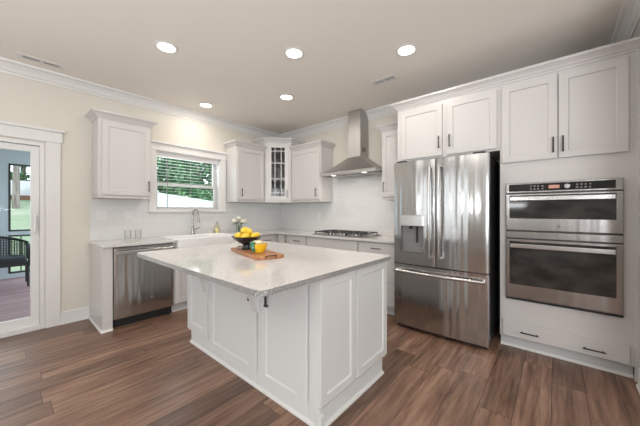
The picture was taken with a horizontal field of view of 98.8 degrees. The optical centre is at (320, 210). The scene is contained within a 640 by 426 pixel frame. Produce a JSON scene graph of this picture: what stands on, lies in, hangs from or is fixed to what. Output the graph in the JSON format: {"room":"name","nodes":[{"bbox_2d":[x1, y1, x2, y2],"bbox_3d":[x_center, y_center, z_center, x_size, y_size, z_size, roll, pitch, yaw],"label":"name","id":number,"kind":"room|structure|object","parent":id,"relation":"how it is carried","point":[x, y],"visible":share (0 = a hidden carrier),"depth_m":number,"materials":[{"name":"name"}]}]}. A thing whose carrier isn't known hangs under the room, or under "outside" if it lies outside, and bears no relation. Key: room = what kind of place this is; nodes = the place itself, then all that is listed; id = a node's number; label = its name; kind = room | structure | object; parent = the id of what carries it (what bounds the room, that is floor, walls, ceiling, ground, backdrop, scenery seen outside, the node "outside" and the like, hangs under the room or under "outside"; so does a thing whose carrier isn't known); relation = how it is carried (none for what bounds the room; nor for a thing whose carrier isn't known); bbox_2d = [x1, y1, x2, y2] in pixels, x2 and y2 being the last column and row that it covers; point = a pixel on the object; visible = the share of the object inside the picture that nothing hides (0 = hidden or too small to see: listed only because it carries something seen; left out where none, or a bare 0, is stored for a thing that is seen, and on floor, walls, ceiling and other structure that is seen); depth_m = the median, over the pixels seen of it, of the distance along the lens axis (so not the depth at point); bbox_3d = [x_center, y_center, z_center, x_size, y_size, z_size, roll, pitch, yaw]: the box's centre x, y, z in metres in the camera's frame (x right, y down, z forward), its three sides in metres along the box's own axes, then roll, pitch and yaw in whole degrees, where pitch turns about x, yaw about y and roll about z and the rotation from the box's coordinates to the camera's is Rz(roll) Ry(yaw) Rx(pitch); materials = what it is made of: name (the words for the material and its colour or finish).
{"room":"kitchen","nodes":[
{"label":"kitchen","id":0,"kind":"room"},
{"bbox_2d":[0,149,29,279],"bbox_3d":[-5.365,-0.032,3.259,3.749,2.660,4.090,0,0,41],"label":"wall","id":1,"kind":"structure","parent":0,"point":[7,156],"depth_m":5.23,"materials":[{"name":"paint"}]},
{"bbox_2d":[8,163,29,273],"bbox_3d":[-5.741,0.148,5.589,0.074,2.120,0.825,0,0,41],"label":"window","id":2,"kind":"structure","parent":1,"relation":"in","point":[9,164],"depth_m":5.27,"materials":[{"name":"black metal"}]},
{"bbox_2d":[0,277,29,321],"bbox_3d":[-5.334,1.338,3.292,3.745,0.080,3.980,0,0,41],"label":"deck","id":3,"kind":"object","parent":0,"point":[14,292],"depth_m":4.02,"materials":[{"name":"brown wood"}]},
{"bbox_2d":[0,236,29,285],"bbox_3d":[-5.706,0.863,4.389,0.651,0.870,1.494,0,0,41],"label":"settee","id":4,"kind":"object","parent":3,"relation":"on","point":[14,259],"visible":0.96,"depth_m":4.86,"materials":[{"name":"grey metal"}]},
{"bbox_2d":[0,254,25,263],"bbox_3d":[-5.653,0.828,4.344,0.490,0.080,1.320,0,0,41],"label":"cushion","id":5,"kind":"object","parent":4,"relation":"on","point":[16,258],"depth_m":4.64,"materials":[{"name":"grey fabric"}]},
{"bbox_2d":[0,72,280,311],"bbox_3d":[-3.244,-0.116,2.729,0.150,2.747,7.650,0,0,41],"label":"wall","id":6,"kind":"structure","parent":0,"point":[25,101],"depth_m":3.14,"materials":[{"name":"paint"}]},
{"bbox_2d":[0,121,65,338],"bbox_3d":[-3.610,0.188,2.256,0.190,2.140,2.215,0,0,41],"label":"door","id":7,"kind":"structure","parent":6,"relation":"in","point":[45,158],"depth_m":2.93,"materials":[{"name":"paint"}]},
{"bbox_2d":[61,306,89,324],"bbox_3d":[-2.792,1.188,3.123,0.022,0.140,0.248,0,0,41],"label":"baseboard","id":8,"kind":"structure","parent":6,"relation":"attached to","point":[69,316],"depth_m":3.12,"materials":[{"name":"paint"}]},
{"bbox_2d":[96,210,107,219],"bbox_3d":[-2.636,0.053,3.301,0.008,0.120,0.115,0,0,41],"label":"power outlet","id":9,"kind":"object","parent":6,"relation":"attached to","point":[100,214],"visible":1,"depth_m":3.30,"materials":[{"name":"white plastic"}]},
{"bbox_2d":[85,107,157,199],"bbox_3d":[-2.389,-0.632,3.317,0.360,0.970,0.645,0,0,41],"label":"upper cabinet","id":10,"kind":"object","parent":6,"relation":"attached to","point":[121,143],"visible":1,"depth_m":3.18,"materials":[{"name":"paint"}]},
{"bbox_2d":[124,210,134,219],"bbox_3d":[-2.451,0.053,3.517,0.008,0.120,0.115,0,0,41],"label":"power outlet","id":11,"kind":"object","parent":6,"relation":"attached to","point":[128,214],"visible":1,"depth_m":3.52,"materials":[{"name":"white plastic"}]},
{"bbox_2d":[90,199,280,240],"bbox_3d":[-1.754,0.105,4.341,0.008,0.495,2.947,0,0,41],"label":"backsplash","id":12,"kind":"structure","parent":6,"relation":"attached to","point":[259,216],"depth_m":3.88,"materials":[{"name":"tile"}]},
{"bbox_2d":[148,139,227,211],"bbox_3d":[-1.997,-0.470,4.150,0.211,0.975,1.180,0,0,41],"label":"window","id":13,"kind":"structure","parent":6,"relation":"in","point":[219,202],"depth_m":4.15,"materials":[{"name":"paint"}]},
{"bbox_2d":[157,152,218,209],"bbox_3d":[-1.973,-0.415,4.139,0.060,0.797,0.911,0,0,41],"label":"slat blind","id":14,"kind":"object","parent":13,"relation":"attached to","point":[165,155],"visible":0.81,"depth_m":4.09,"materials":[{"name":"white plastic"}]},
{"bbox_2d":[223,139,266,202],"bbox_3d":[-1.269,-0.632,4.621,0.360,0.970,0.615,0,0,41],"label":"upper cabinet","id":15,"kind":"object","parent":6,"relation":"attached to","point":[244,160],"visible":1,"depth_m":4.50,"materials":[{"name":"paint"}]},
{"bbox_2d":[0,0,639,138],"bbox_3d":[-1.484,-1.430,1.118,4.620,0.118,7.500,0,0,41],"label":"trim","id":16,"kind":"structure","parent":6,"relation":"attached to","point":[628,19],"depth_m":3.37,"materials":[{"name":"paint"}]},
{"bbox_2d":[0,0,622,133],"bbox_3d":[-0.204,-1.564,0.052,8.250,0.150,7.750,0,0,41],"label":"ceiling","id":17,"kind":"structure","parent":0,"point":[230,57],"depth_m":2.45,"materials":[{"name":"paint"}]},
{"bbox_2d":[17,52,64,69],"bbox_3d":[-2.780,-1.486,2.732,0.120,0.005,0.330,0,0,41],"label":"ceiling vent","id":18,"kind":"object","parent":17,"relation":"in","point":[19,55],"visible":1,"depth_m":2.72,"materials":[{"name":"white plastic"}]},
{"bbox_2d":[154,40,178,53],"bbox_3d":[-1.400,-1.484,2.491,0.196,0.009,0.196,0,0,41],"label":"recessed light","id":19,"kind":"object","parent":17,"relation":"in","point":[164,46],"visible":1,"depth_m":2.48,"materials":[{"name":"white plastic"}]},
{"bbox_2d":[198,102,212,107],"bbox_3d":[-1.612,-1.484,3.855,0.196,0.009,0.196,0,0,41],"label":"recessed light","id":20,"kind":"object","parent":17,"relation":"in","point":[202,104],"visible":1,"depth_m":3.85,"materials":[{"name":"white"}]},
{"bbox_2d":[279,94,293,99],"bbox_3d":[-0.446,-1.484,3.584,0.196,0.009,0.196,0,0,41],"label":"recessed light","id":21,"kind":"object","parent":17,"relation":"in","point":[282,96],"visible":1,"depth_m":3.58,"materials":[{"name":"white"}]},
{"bbox_2d":[284,47,303,58],"bbox_3d":[-0.250,-1.484,2.586,0.196,0.009,0.196,0,0,41],"label":"recessed light","id":22,"kind":"object","parent":17,"relation":"in","point":[291,52],"visible":1,"depth_m":2.58,"materials":[{"name":"white"}]},
{"bbox_2d":[370,74,398,85],"bbox_3d":[0.726,-1.486,3.122,0.300,0.005,0.120,0,0,41],"label":"ceiling vent","id":23,"kind":"object","parent":17,"relation":"in","point":[391,77],"visible":1,"depth_m":3.12,"materials":[{"name":"white plastic"}]},
{"bbox_2d":[396,44,417,55],"bbox_3d":[0.794,-1.484,2.537,0.196,0.009,0.196,0,0,41],"label":"recessed light","id":24,"kind":"object","parent":17,"relation":"in","point":[406,49],"visible":1,"depth_m":2.52,"materials":[{"name":"white"}]},
{"bbox_2d":[0,308,639,425],"bbox_3d":[-0.202,1.308,0.017,8.000,0.100,7.500,0,0,41],"label":"floor","id":25,"kind":"structure","parent":0,"point":[147,372],"depth_m":1.94,"materials":[{"name":"brown wood"}]},
{"bbox_2d":[88,244,112,333],"bbox_3d":[-2.449,0.821,3.043,0.622,0.873,0.102,0,0,41],"label":"end panel","id":26,"kind":"object","parent":25,"relation":"on","point":[101,259],"visible":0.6,"depth_m":2.88,"materials":[{"name":"paint"}]},
{"bbox_2d":[113,243,173,327],"bbox_3d":[-2.190,0.822,3.292,0.654,0.872,0.596,0,0,41],"label":"dishwasher","id":27,"kind":"object","parent":25,"relation":"on","point":[142,288],"visible":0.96,"depth_m":3.07,"materials":[{"name":"silver metal"}]},
{"bbox_2d":[171,242,187,311],"bbox_3d":[-1.716,0.821,3.882,0.644,0.873,0.900,0,0,41],"label":"base cabinet","id":28,"kind":"object","parent":25,"relation":"on","point":[180,279],"visible":0.09,"depth_m":3.42,"materials":[{"name":"paint"}]},
{"bbox_2d":[259,234,274,241],"bbox_3d":[-1.193,0.821,4.491,0.644,0.873,0.700,0,0,41],"label":"base cabinet","id":29,"kind":"object","parent":25,"relation":"on","point":[271,238],"visible":0.16,"depth_m":4.47,"materials":[{"name":"paint"}]},
{"bbox_2d":[275,234,289,243],"bbox_3d":[-0.663,0.821,4.917,0.890,0.873,0.642,0,0,41],"label":"base cabinet","id":30,"kind":"object","parent":25,"relation":"on","point":[280,238],"visible":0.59,"depth_m":4.52,"materials":[{"name":"paint"}]},
{"bbox_2d":[188,261,386,425],"bbox_3d":[-0.450,0.821,2.340,1.716,0.873,1.010,0,0,41],"label":"kitchen island","id":31,"kind":"object","parent":25,"relation":"on","point":[313,349],"visible":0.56,"depth_m":1.85,"materials":[{"name":"paint"}]},
{"bbox_2d":[137,241,389,296],"bbox_3d":[-0.501,0.368,2.244,1.718,0.031,1.275,0,0,41],"label":"island countertop","id":32,"kind":"structure","parent":31,"relation":"on","point":[301,265],"depth_m":1.84,"materials":[{"name":"stone"}]},
{"bbox_2d":[231,246,283,259],"bbox_3d":[-0.541,0.337,2.266,0.230,0.030,0.662,0,0,-34],"label":"cutting board","id":33,"kind":"object","parent":32,"relation":"on","point":[267,254],"visible":0.77,"depth_m":2.08,"materials":[{"name":"brown wood"}]},
{"bbox_2d":[231,235,262,249],"bbox_3d":[-0.636,0.274,2.377,0.268,0.112,0.268,0,0,41],"label":"pedestal bowl","id":34,"kind":"object","parent":33,"relation":"on","point":[245,241],"visible":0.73,"depth_m":2.30,"materials":[{"name":"black ceramic"}]},
{"label":"lemon","id":35,"kind":"object","parent":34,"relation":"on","visible":0},
{"bbox_2d":[240,227,247,233],"bbox_3d":[-0.664,0.171,2.400,0.071,0.059,0.061,0,0,2],"label":"lemon","id":36,"kind":"object","parent":35,"relation":"on","point":[243,230],"visible":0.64,"depth_m":2.38,"materials":[{"name":"yellow food"}]},
{"bbox_3d":[-0.634,0.238,2.373,0.058,0.058,0.079,12,1,23],"label":"lemon","id":37,"kind":"object","parent":34,"relation":"in","visible":0},
{"bbox_2d":[246,228,252,234],"bbox_3d":[-0.613,0.178,2.351,0.061,0.058,0.073,0,0,8],"label":"lemon","id":38,"kind":"object","parent":37,"relation":"on","point":[249,231],"visible":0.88,"depth_m":2.33,"materials":[{"name":"yellow food"}]},
{"bbox_2d":[250,240,267,252],"bbox_3d":[-0.492,0.279,2.175,0.140,0.101,0.140,0,0,23],"label":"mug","id":39,"kind":"object","parent":33,"relation":"on","point":[259,246],"visible":1,"depth_m":2.13,"materials":[{"name":"ceramic"}]},
{"bbox_2d":[254,243,267,252],"bbox_3d":[-0.488,0.293,2.177,0.134,0.072,0.134,0,0,23],"label":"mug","id":40,"kind":"object","parent":33,"relation":"on","point":[258,247],"depth_m":2.13,"materials":[{"name":"yellow ceramic"}]},
{"bbox_2d":[289,235,306,245],"bbox_3d":[-0.176,0.821,4.500,0.386,0.873,0.644,0,0,41],"label":"base cabinet","id":41,"kind":"object","parent":25,"relation":"on","point":[297,240],"visible":0.2,"depth_m":4.26,"materials":[{"name":"paint"}]},
{"bbox_2d":[307,237,358,251],"bbox_3d":[0.322,0.821,4.073,0.922,0.873,0.644,0,0,41],"label":"base cabinet","id":42,"kind":"object","parent":25,"relation":"on","point":[350,245],"visible":0.1,"depth_m":3.80,"materials":[{"name":"paint"}]},
{"bbox_2d":[359,241,393,314],"bbox_3d":[0.872,0.821,3.601,0.523,0.873,0.644,0,0,41],"label":"base cabinet","id":43,"kind":"object","parent":25,"relation":"on","point":[364,246],"visible":0.12,"depth_m":3.28,"materials":[{"name":"paint"}]},
{"bbox_2d":[88,229,393,247],"bbox_3d":[-0.719,0.368,3.442,2.733,0.031,2.959,0,0,41],"label":"countertop","id":44,"kind":"structure","parent":43,"relation":"on","point":[113,243],"depth_m":3.48,"materials":[{"name":"stone"}]},
{"bbox_2d":[191,209,199,233],"bbox_3d":[-1.805,0.160,4.043,0.225,0.386,0.135,0,0,41],"label":"kitchen faucet","id":45,"kind":"object","parent":44,"relation":"on","point":[198,218],"visible":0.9,"depth_m":4.05,"materials":[{"name":"metal"}]},
{"bbox_2d":[162,233,236,248],"bbox_3d":[-1.661,0.478,3.834,0.540,0.270,0.850,0,0,41],"label":"farmhouse sink","id":46,"kind":"object","parent":44,"relation":"in","point":[193,240],"visible":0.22,"depth_m":3.68,"materials":[{"name":"white ceramic"}]},
{"bbox_2d":[231,216,246,231],"bbox_3d":[-1.349,0.215,4.517,0.253,0.274,0.255,0,0,41],"label":"flower vase","id":47,"kind":"object","parent":44,"relation":"on","point":[238,218],"visible":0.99,"depth_m":4.49,"materials":[{"name":"clear glass"}]},
{"bbox_2d":[313,230,380,237],"bbox_3d":[0.376,0.327,4.023,0.885,0.050,0.490,0,0,41],"label":"gas cooktop","id":48,"kind":"object","parent":44,"relation":"in","point":[344,233],"visible":0.99,"depth_m":3.92,"materials":[{"name":"silver metal"}]},
{"bbox_2d":[393,151,499,348],"bbox_3d":[1.369,0.360,2.974,0.898,1.795,0.866,0,0,41],"label":"refrigerator","id":49,"kind":"object","parent":25,"relation":"on","point":[446,269],"visible":1,"depth_m":2.64,"materials":[{"name":"metal"}]},
{"bbox_2d":[499,36,639,381],"bbox_3d":[2.175,0.001,2.488,0.855,2.514,0.634,0,0,41],"label":"tall cabinet","id":50,"kind":"object","parent":25,"relation":"on","point":[574,116],"visible":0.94,"depth_m":2.22,"materials":[{"name":"paint"}]},
{"bbox_2d":[506,178,623,317],"bbox_3d":[2.140,0.276,2.466,0.736,1.053,0.612,0,0,41],"label":"double wall oven","id":51,"kind":"object","parent":50,"relation":"in","point":[565,239],"visible":1,"depth_m":2.23,"materials":[{"name":"grey metal"}]},
{"bbox_2d":[281,113,499,203],"bbox_3d":[2.291,-0.116,2.918,8.000,2.747,0.150,0,0,41],"label":"wall","id":52,"kind":"structure","parent":0,"point":[339,136],"depth_m":4.43,"materials":[{"name":"paint"}]},
{"bbox_2d":[252,137,305,202],"bbox_3d":[-0.754,-0.705,4.966,0.692,1.115,0.692,0,0,41],"label":"upper cabinet","id":53,"kind":"object","parent":52,"relation":"attached to","point":[279,190],"visible":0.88,"depth_m":4.78,"materials":[{"name":"paint"}]},
{"bbox_2d":[289,139,335,202],"bbox_3d":[-0.148,-0.632,4.664,0.735,0.970,0.360,0,0,41],"label":"upper cabinet","id":54,"kind":"object","parent":52,"relation":"attached to","point":[310,159],"visible":0.99,"depth_m":4.52,"materials":[{"name":"paint"}]},
{"bbox_2d":[281,175,393,235],"bbox_3d":[0.246,-0.110,4.570,2.745,0.925,0.008,0,0,41],"label":"backsplash","id":55,"kind":"structure","parent":52,"relation":"attached to","point":[357,204],"depth_m":4.38,"materials":[{"name":"tile"}]},
{"bbox_2d":[320,109,381,178],"bbox_3d":[0.500,-1.005,4.043,0.958,0.968,0.460,0,0,41],"label":"range hood","id":56,"kind":"object","parent":52,"relation":"attached to","point":[358,163],"visible":0.98,"depth_m":4.03,"materials":[{"name":"metal"}]},
{"bbox_2d":[376,121,397,200],"bbox_3d":[1.008,-0.642,3.670,0.410,0.990,0.360,0,0,41],"label":"upper cabinet","id":57,"kind":"object","parent":52,"relation":"attached to","point":[389,131],"visible":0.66,"depth_m":3.59,"materials":[{"name":"paint"}]},
{"bbox_2d":[391,75,499,161],"bbox_3d":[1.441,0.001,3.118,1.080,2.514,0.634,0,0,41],"label":"upper cabinet","id":58,"kind":"object","parent":52,"relation":"attached to","point":[464,119],"visible":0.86,"depth_m":2.83,"materials":[{"name":"paint"}]},
{"bbox_2d":[632,21,639,372],"bbox_3d":[2.318,-0.116,1.906,0.120,2.747,1.350,0,0,41],"label":"wall","id":59,"kind":"structure","parent":0,"point":[637,31],"depth_m":2.00,"materials":[{"name":"paint"}]},
{"bbox_2d":[636,368,639,393],"bbox_3d":[2.047,1.188,1.700,0.022,0.140,0.685,0,0,41],"label":"baseboard","id":60,"kind":"structure","parent":59,"relation":"attached to","point":[638,384],"depth_m":1.93,"materials":[{"name":"paint"}]},
{"label":"outside","id":61,"kind":"structure","parent":0,"visible":0},
{"bbox_2d":[11,200,29,270],"bbox_3d":[-17.920,0.428,20.181,44.840,2.660,60.000,0,0,41],"label":"lawn","id":62,"kind":"structure","parent":61,"point":[20,217],"depth_m":11.87,"materials":[{"name":"green plant"}]},
{"bbox_2d":[12,166,19,208],"bbox_3d":[-15.677,-4.381,14.154,2.903,9.083,3.481,0,0,-23],"label":"tree","id":63,"kind":"object","parent":62,"relation":"on","point":[16,169],"visible":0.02,"depth_m":14.07,"materials":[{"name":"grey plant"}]},
{"bbox_2d":[11,180,29,195],"bbox_3d":[-22.205,-1.462,14.303,0.140,1.120,17.500,0,0,41],"label":"vinyl fence","id":64,"kind":"object","parent":62,"relation":"on","point":[24,185],"visible":0.02,"depth_m":17.76,"materials":[{"name":"white plastic"}]},
{"bbox_2d":[11,166,29,180],"bbox_3d":[-22.079,-5.359,20.172,5.883,10.383,5.570,0,0,41],"label":"tree","id":65,"kind":"object","parent":62,"relation":"on","point":[23,177],"visible":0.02,"depth_m":19.93,"materials":[{"name":"green plant"}]},
{"bbox_2d":[11,195,29,199],"bbox_3d":[-21.560,-0.717,13.750,1.500,0.460,17.500,0,0,41],"label":"mulch bed","id":66,"kind":"object","parent":62,"relation":"on","point":[22,197],"visible":0.02,"depth_m":16.70,"materials":[{"name":"brown soil"}]},
{"bbox_2d":[157,157,212,200],"bbox_3d":[-5.880,-1.226,14.249,2.163,5.018,6.750,0,0,41],"label":"tree","id":67,"kind":"object","parent":62,"relation":"on","point":[198,193],"visible":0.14,"depth_m":12.97,"materials":[{"name":"green plant"}]},
{"bbox_2d":[157,192,212,206],"bbox_3d":[-4.538,0.353,11.849,0.140,2.410,7.300,0,0,41],"label":"privacy fence","id":68,"kind":"object","parent":62,"relation":"on","point":[173,200],"visible":0.02,"depth_m":10.67,"materials":[{"name":"plastic"}]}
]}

